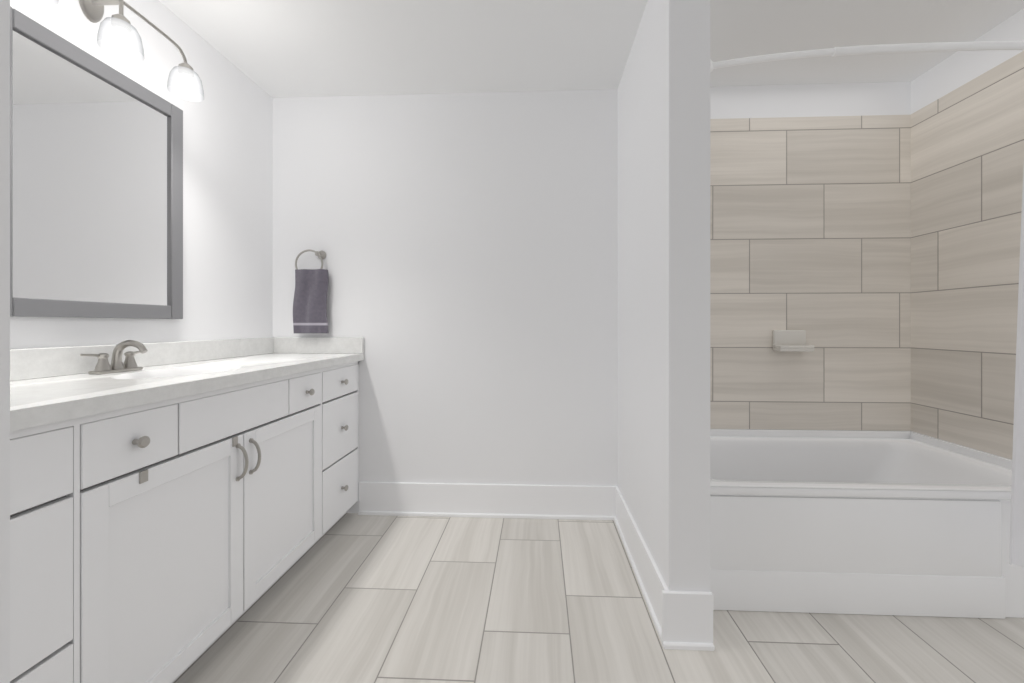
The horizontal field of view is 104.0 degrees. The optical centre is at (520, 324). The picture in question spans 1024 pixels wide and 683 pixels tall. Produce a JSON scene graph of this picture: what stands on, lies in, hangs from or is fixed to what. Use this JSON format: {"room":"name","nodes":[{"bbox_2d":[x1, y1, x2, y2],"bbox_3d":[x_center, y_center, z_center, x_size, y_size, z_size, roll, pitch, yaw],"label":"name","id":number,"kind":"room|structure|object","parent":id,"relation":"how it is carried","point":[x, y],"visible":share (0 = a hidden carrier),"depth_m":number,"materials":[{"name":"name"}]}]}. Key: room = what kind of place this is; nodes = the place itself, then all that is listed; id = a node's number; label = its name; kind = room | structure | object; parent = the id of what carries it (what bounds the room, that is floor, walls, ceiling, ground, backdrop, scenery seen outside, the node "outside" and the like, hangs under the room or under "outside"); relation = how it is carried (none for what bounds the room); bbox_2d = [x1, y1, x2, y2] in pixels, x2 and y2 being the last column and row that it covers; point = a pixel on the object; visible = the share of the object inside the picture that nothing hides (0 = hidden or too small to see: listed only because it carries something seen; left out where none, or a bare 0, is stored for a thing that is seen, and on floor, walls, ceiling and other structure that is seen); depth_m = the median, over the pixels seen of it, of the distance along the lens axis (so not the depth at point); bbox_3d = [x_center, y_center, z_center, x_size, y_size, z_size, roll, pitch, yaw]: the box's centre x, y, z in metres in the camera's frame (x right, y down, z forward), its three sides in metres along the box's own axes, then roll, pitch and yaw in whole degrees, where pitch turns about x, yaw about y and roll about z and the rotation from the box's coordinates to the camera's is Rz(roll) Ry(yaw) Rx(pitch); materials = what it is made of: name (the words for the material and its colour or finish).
{"room":"bathroom","nodes":[
{"label":"bathroom","id":0,"kind":"room"},
{"bbox_2d":[0,0,9,682],"bbox_3d":[-1.079,-0.120,0.443,0.936,2.440,0.110,0,0,3],"label":"wall","id":1,"kind":"structure","parent":0,"point":[4,4],"depth_m":0.47,"materials":[{"name":"white paint"}]},
{"bbox_2d":[10,0,272,348],"bbox_3d":[-1.600,-0.120,0.608,0.120,2.440,3.515,0,0,3],"label":"wall","id":2,"kind":"structure","parent":0,"point":[228,134],"depth_m":1.89,"materials":[{"name":"white paint"}]},
{"bbox_2d":[10,6,182,318],"bbox_3d":[-1.488,-0.477,1.426,0.028,0.905,0.619,0,0,3],"label":"mirror","id":3,"kind":"object","parent":2,"relation":"attached to","point":[96,155],"visible":0.79,"depth_m":1.37,"materials":[{"name":"grey mirror"}]},
{"bbox_2d":[28,0,203,101],"bbox_3d":[-1.417,-1.083,1.394,0.172,0.260,0.632,0,0,3],"label":"sconce","id":4,"kind":"object","parent":2,"relation":"attached to","point":[116,36],"visible":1,"depth_m":1.41,"materials":[{"name":"white glass"}]},
{"bbox_2d":[159,0,1023,97],"bbox_3d":[0.269,-1.370,0.586,3.857,0.060,3.635,0,0,3],"label":"ceiling","id":5,"kind":"structure","parent":0,"point":[288,48],"depth_m":1.86,"materials":[{"name":"white paint"}]},
{"bbox_2d":[273,82,910,512],"bbox_3d":[0.346,-0.120,2.342,3.857,2.440,0.120,0,0,3],"label":"wall","id":6,"kind":"structure","parent":0,"point":[469,240],"depth_m":2.31,"materials":[{"name":"white paint"}]},
{"bbox_2d":[293,249,328,332],"bbox_3d":[-1.203,-0.194,2.309,0.200,0.484,0.080,0,0,3],"label":"towel ring","id":7,"kind":"object","parent":6,"relation":"attached to","point":[311,285],"visible":1,"depth_m":2.28,"materials":[{"name":"grey fabric"}]},
{"bbox_2d":[710,115,910,430],"bbox_3d":[1.414,-0.286,2.229,1.449,1.733,0.012,0,0,3],"label":"tiled wall","id":8,"kind":"structure","parent":6,"relation":"attached to","point":[810,217],"depth_m":2.21,"materials":[{"name":"beige tile"}]},
{"bbox_2d":[773,330,813,351],"bbox_3d":[1.481,0.085,2.178,0.178,0.114,0.085,0,0,3],"label":"soap dish","id":9,"kind":"object","parent":8,"relation":"attached to","point":[783,340],"visible":1,"depth_m":2.20,"materials":[{"name":"white ceramic"}]},
{"bbox_2d":[173,513,1023,682],"bbox_3d":[0.269,1.130,0.586,3.857,0.060,3.635,0,0,3],"label":"floor","id":10,"kind":"structure","parent":0,"point":[376,598],"depth_m":1.45,"materials":[{"name":"tile"}]},
{"bbox_2d":[10,337,363,682],"bbox_3d":[-1.223,0.575,1.431,0.556,1.046,1.831,0,0,3],"label":"vanity","id":11,"kind":"object","parent":10,"relation":"on","point":[158,491],"visible":0.99,"depth_m":1.17,"materials":[{"name":"white paint"}]},
{"bbox_2d":[710,429,1023,618],"bbox_3d":[1.399,0.840,1.867,1.446,0.516,0.714,0,0,3],"label":"bathtub","id":12,"kind":"object","parent":10,"relation":"on","point":[901,523],"visible":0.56,"depth_m":1.53,"materials":[{"name":"white ceramic"}]},
{"bbox_2d":[618,0,709,591],"bbox_3d":[0.602,-0.120,1.823,0.139,2.440,0.895,0,0,3],"label":"wall","id":13,"kind":"structure","parent":0,"point":[664,87],"depth_m":1.41,"materials":[{"name":"white paint"}]},
{"bbox_2d":[358,482,713,650],"bbox_3d":[0.269,1.008,0.586,3.617,0.185,3.395,0,0,3],"label":"baseboard","id":14,"kind":"structure","parent":13,"relation":"attached to","point":[682,620],"depth_m":2.27,"materials":[{"name":"white paint"}]},
{"bbox_2d":[911,8,1023,459],"bbox_3d":[2.133,-0.120,0.445,0.120,2.440,3.515,0,0,3],"label":"wall","id":15,"kind":"structure","parent":0,"point":[961,67],"depth_m":1.93,"materials":[{"name":"ceramic tile"},{"name":"paint"}]},
{"bbox_2d":[710,41,1023,566],"bbox_3d":[1.383,-0.076,1.368,1.459,1.752,0.122,0,0,3],"label":"shower curtain","id":16,"kind":"object","parent":15,"relation":"attached to","point":[1016,547],"visible":0.86,"depth_m":1.33,"materials":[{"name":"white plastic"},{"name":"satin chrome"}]},
{"bbox_2d":[1009,168,1023,566],"bbox_3d":[1.841,-0.069,1.335,0.422,1.738,0.096,0,0,2],"label":"shower curtain","id":17,"kind":"object","parent":16,"relation":"hanging from","point":[1016,547],"depth_m":1.33,"materials":[{"name":"white fabric"}]},
{"bbox_2d":[911,51,1023,458],"bbox_3d":[2.127,-0.286,1.806,0.012,1.733,0.795,0,0,3],"label":"wall tile","id":18,"kind":"structure","parent":15,"relation":"attached to","point":[967,145],"depth_m":1.90,"materials":[{"name":"beige tile"}]}
]}

